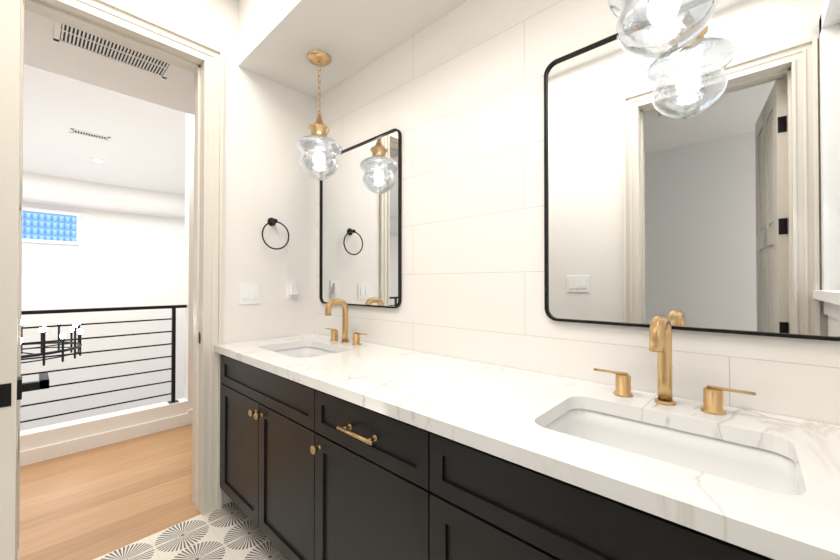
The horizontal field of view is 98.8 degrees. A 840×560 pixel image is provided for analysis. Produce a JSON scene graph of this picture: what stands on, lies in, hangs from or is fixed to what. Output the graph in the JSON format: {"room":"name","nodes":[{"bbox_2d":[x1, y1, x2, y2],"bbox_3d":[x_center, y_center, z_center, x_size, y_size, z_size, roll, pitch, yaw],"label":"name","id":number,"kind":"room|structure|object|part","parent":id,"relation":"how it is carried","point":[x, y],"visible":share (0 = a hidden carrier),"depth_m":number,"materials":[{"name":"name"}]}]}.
{"room":"bathroom","nodes":[
{"label":"bathroom","id":0,"kind":"room"},
{"bbox_2d":[20,201,184,430],"bbox_3d":[-4.737,1.345,5.040,2.500,5.850,10.725,0,-1,43],"label":"wall","id":1,"kind":"structure","parent":0,"point":[117,259],"depth_m":6.17,"materials":[{"name":"white paint"}]},
{"bbox_2d":[22,207,80,244],"bbox_3d":[-5.816,-0.838,5.664,0.054,0.524,0.700,0,-1,43],"label":"window","id":2,"kind":"structure","parent":1,"relation":"in","point":[47,226],"depth_m":5.68,"materials":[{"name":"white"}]},
{"bbox_2d":[22,172,184,217],"bbox_3d":[-4.654,-1.391,4.987,2.726,0.380,10.725,0,-1,43],"label":"ceiling beam","id":3,"kind":"structure","parent":1,"relation":"attached to","point":[46,189],"depth_m":5.87,"materials":[{"name":"white paint"}]},
{"bbox_2d":[23,64,185,194],"bbox_3d":[-4.189,-1.637,4.288,7.360,0.100,12.000,0,-1,43],"label":"ceiling","id":4,"kind":"structure","parent":0,"point":[143,147],"depth_m":3.99,"materials":[{"name":"white paint"}]},
{"bbox_2d":[21,319,82,365],"bbox_3d":[-3.760,-0.413,3.297,0.990,2.365,0.990,0,-1,43],"label":"chandelier","id":5,"kind":"object","parent":4,"relation":"hanging from","point":[71,348],"visible":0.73,"depth_m":3.47,"materials":[{"name":"black metal"}]},
{"bbox_2d":[70,128,110,140],"bbox_3d":[-3.602,-1.587,3.936,0.140,0.006,0.320,0,-1,43],"label":"ceiling vent","id":6,"kind":"object","parent":4,"relation":"in","point":[89,134],"visible":1,"depth_m":3.93,"materials":[{"name":"white metal"}]},
{"bbox_2d":[90,159,104,162],"bbox_3d":[-4.265,-1.580,4.766,0.150,0.004,0.150,0,-1,43],"label":"recessed light","id":7,"kind":"object","parent":4,"relation":"in","point":[98,160],"visible":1,"depth_m":4.76,"materials":[{"name":"white paint"}]},
{"bbox_2d":[20,113,193,451],"bbox_3d":[-2.804,-0.178,2.385,0.120,2.850,6.100,0,-1,43],"label":"wall","id":8,"kind":"structure","parent":0,"point":[33,438],"depth_m":3.06,"materials":[{"name":"white paint"}]},
{"bbox_2d":[20,305,186,422],"bbox_3d":[-3.435,0.623,1.694,0.070,0.835,4.038,0,-1,43],"label":"railing","id":9,"kind":"object","parent":8,"relation":"on","point":[173,347],"visible":1,"depth_m":2.80,"materials":[{"name":"black metal"}]},
{"bbox_2d":[20,413,187,466],"bbox_3d":[-3.419,1.193,1.607,0.015,0.095,4.140,0,-1,43],"label":"baseboard","id":10,"kind":"structure","parent":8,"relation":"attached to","point":[43,453],"depth_m":2.69,"materials":[{"name":"white paint"}]},
{"bbox_2d":[188,409,192,423],"bbox_3d":[-1.351,1.200,3.849,0.015,0.120,1.960,0,-1,43],"label":"baseboard","id":11,"kind":"structure","parent":8,"relation":"attached to","point":[190,416],"depth_m":3.13,"materials":[{"name":"white paint"}]},
{"bbox_2d":[24,9,194,114],"bbox_3d":[-2.087,-1.434,1.735,0.810,0.350,6.100,0,-1,43],"label":"ceiling","id":12,"kind":"structure","parent":0,"point":[45,51],"depth_m":2.17,"materials":[{"name":"white paint"}]},
{"bbox_2d":[53,21,173,78],"bbox_3d":[-1.651,-1.254,1.970,0.260,0.006,0.490,0,-1,43],"label":"ceiling vent","id":13,"kind":"object","parent":12,"relation":"in","point":[81,40],"visible":0.62,"depth_m":1.97,"materials":[{"name":"white metal"}]},
{"bbox_2d":[19,423,200,559],"bbox_3d":[-2.223,1.272,1.837,1.460,0.060,6.100,0,-1,43],"label":"floor","id":14,"kind":"structure","parent":0,"point":[93,503],"depth_m":2.07,"materials":[{"name":"brown wood"}]},
{"bbox_2d":[93,501,286,559],"bbox_3d":[-0.264,1.265,0.981,2.580,0.060,1.780,0,-1,43],"label":"floor","id":15,"kind":"structure","parent":0,"point":[229,531],"depth_m":1.70,"materials":[{"name":"tile"}]},
{"bbox_2d":[214,351,805,559],"bbox_3d":[-0.023,0.811,1.350,2.434,0.854,0.632,0,-1,43],"label":"bathroom vanity","id":16,"kind":"object","parent":15,"relation":"on","point":[333,446],"depth_m":1.01,"materials":[{"name":"black wood"}]},
{"bbox_3d":[-0.890,0.838,1.783,0.462,0.558,0.020,0,-1,43],"label":"door","id":17,"kind":"part","parent":16,"relation":"part of","materials":[{"name":"black wood"}]},
{"bbox_3d":[-0.547,0.835,1.466,0.463,0.558,0.020,0,-1,43],"label":"door","id":18,"kind":"part","parent":16,"relation":"part of","materials":[{"name":"black wood"}]},
{"bbox_3d":[-0.192,0.472,1.103,0.170,0.018,0.036,0,-1,43],"label":"drawer handle","id":19,"kind":"part","parent":16,"relation":"part of","materials":[{"name":"gold metal"}]},
{"bbox_3d":[-0.173,0.472,1.124,0.545,0.148,0.020,0,-1,43],"label":"drawer","id":20,"kind":"part","parent":16,"relation":"part of","materials":[{"name":"black wood"}]},
{"bbox_3d":[-0.173,0.832,1.121,0.545,0.558,0.020,0,-1,43],"label":"door","id":21,"kind":"part","parent":16,"relation":"part of","materials":[{"name":"black wood"}]},
{"bbox_3d":[0.184,0.829,0.791,0.417,0.558,0.020,0,-1,43],"label":"door","id":22,"kind":"part","parent":16,"relation":"part of","materials":[{"name":"black wood"}]},
{"bbox_2d":[215,333,839,559],"bbox_3d":[-0.017,0.366,1.360,2.434,0.036,0.615,0,-1,43],"label":"countertop","id":23,"kind":"structure","parent":16,"relation":"on","point":[501,408],"depth_m":0.85,"materials":[{"name":"white stone"}]},
{"bbox_2d":[270,343,333,358],"bbox_3d":[-0.596,0.449,1.860,0.500,0.144,0.345,0,-1,43],"label":"sink","id":24,"kind":"object","parent":23,"relation":"in","point":[300,349],"depth_m":2.07,"materials":[{"name":"white ceramic"}]},
{"bbox_2d":[322,299,365,346],"bbox_3d":[-0.459,0.229,2.000,0.374,0.250,0.156,0,-1,43],"label":"faucet","id":25,"kind":"object","parent":23,"relation":"on","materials":[{"name":"gold metal"}]},
{"bbox_2d":[542,403,797,494],"bbox_3d":[0.532,0.439,0.819,0.500,0.144,0.345,0,-1,43],"label":"sink","id":26,"kind":"object","parent":23,"relation":"in","point":[750,460],"depth_m":0.90,"materials":[{"name":"white ceramic"}]},
{"bbox_2d":[594,315,755,414],"bbox_3d":[0.653,0.220,0.974,0.374,0.250,0.156,0,-1,43],"label":"faucet","id":27,"kind":"object","parent":23,"relation":"on","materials":[{"name":"gold metal"}]},
{"bbox_2d":[110,0,315,504],"bbox_3d":[-1.226,-0.182,1.956,0.140,2.850,1.390,0,-1,43],"label":"wall","id":28,"kind":"structure","parent":0,"point":[267,122],"depth_m":2.14,"materials":[{"name":"white paint"}]},
{"bbox_2d":[0,0,48,559],"bbox_3d":[-1.339,0.025,1.175,0.702,2.395,0.169,0,-1,43],"label":"door","id":29,"kind":"structure","parent":28,"relation":"in","point":[13,387],"depth_m":0.95,"materials":[{"name":"beige paint"}]},
{"bbox_3d":[-1.340,0.025,1.176,0.700,2.395,0.045,0,-1,43],"label":"panel","id":30,"kind":"part","parent":29,"relation":"part of","materials":[{"name":"beige paint"}]},
{"bbox_3d":[-1.134,0.301,1.056,0.152,0.054,0.062,0,-1,43],"label":"handle","id":31,"kind":"part","parent":29,"relation":"part of","materials":[{"name":"black metal"}]},
{"bbox_2d":[24,0,223,514],"bbox_3d":[-1.450,-0.013,1.712,0.192,2.507,0.884,0,-1,43],"label":"door frame","id":32,"kind":"structure","parent":28,"relation":"attached to","point":[211,57],"depth_m":1.94,"materials":[{"name":"beige paint"}]},
{"bbox_3d":[-1.511,-0.012,1.769,0.026,2.507,0.884,0,-1,43],"label":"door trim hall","id":33,"kind":"part","parent":32,"relation":"part of","materials":[{"name":"white wood"}]},
{"bbox_2d":[239,283,259,304],"bbox_3d":[-0.993,0.079,2.096,0.010,0.124,0.118,0,-1,43],"label":"light switch","id":34,"kind":"object","parent":28,"relation":"attached to","point":[249,293],"visible":1,"depth_m":2.10,"materials":[{"name":"white plastic"}]},
{"bbox_2d":[262,218,289,249],"bbox_3d":[-0.884,-0.282,2.184,0.056,0.198,0.173,0,-1,43],"label":"towel ring","id":35,"kind":"object","parent":28,"relation":"attached to","point":[272,221],"visible":1,"depth_m":2.18,"materials":[{"name":"black metal"}]},
{"bbox_2d":[286,280,296,298],"bbox_3d":[-0.804,0.061,2.282,0.036,0.124,0.072,0,-1,43],"label":"electrical outlet","id":36,"kind":"object","parent":28,"relation":"attached to","point":[291,289],"visible":1,"depth_m":2.27,"materials":[{"name":"white plastic"}]},
{"bbox_2d":[315,0,839,425],"bbox_3d":[0.240,-0.185,1.644,2.720,2.850,0.140,0,-1,43],"label":"tiled wall","id":37,"kind":"structure","parent":0,"point":[455,97],"depth_m":1.49,"materials":[{"name":"tile"}]},
{"bbox_2d":[319,128,401,307],"bbox_3d":[-0.376,-0.319,2.105,0.750,0.937,0.016,0,-1,43],"label":"mirror","id":38,"kind":"object","parent":37,"relation":"attached to","point":[360,248],"visible":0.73,"depth_m":2.05,"materials":[{"name":"black metal"}]},
{"bbox_2d":[544,0,839,340],"bbox_3d":[0.738,-0.327,1.077,0.750,0.944,0.016,0,-1,43],"label":"mirror","id":39,"kind":"object","parent":37,"relation":"attached to","point":[694,185],"visible":0.98,"depth_m":1.01,"materials":[{"name":"black metal"}]},
{"bbox_3d":[-0.316,-1.665,1.054,2.720,0.100,1.780,0,-1,43],"label":"ceiling","id":40,"kind":"structure","parent":0,"visible":0},
{"bbox_2d":[238,0,467,98],"bbox_3d":[0.024,-1.422,1.420,2.440,0.380,0.500,0,-1,43],"label":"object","id":41,"kind":"structure","parent":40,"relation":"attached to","point":[279,41],"depth_m":1.83,"materials":[{"name":"white paint"}]},
{"bbox_2d":[295,50,341,180],"bbox_3d":[-0.555,-0.887,1.983,0.248,0.678,0.248,0,-1,43],"label":"pendant light","id":42,"kind":"object","parent":41,"relation":"hanging from","point":[319,128],"visible":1,"depth_m":1.94,"materials":[{"name":"clear glass"}]},
{"bbox_3d":[-0.555,-0.684,1.981,0.248,0.270,0.248,0,-1,43],"label":"lamp shade","id":43,"kind":"part","parent":42,"relation":"part of","materials":[{"name":"clear glass"}]},
{"bbox_2d":[607,0,717,59],"bbox_3d":[0.604,-0.897,0.893,0.248,0.678,0.248,0,-1,43],"label":"pendant light","id":44,"kind":"object","parent":41,"relation":"hanging from","point":[627,24],"visible":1,"depth_m":0.88,"materials":[{"name":"clear glass"}]}
]}

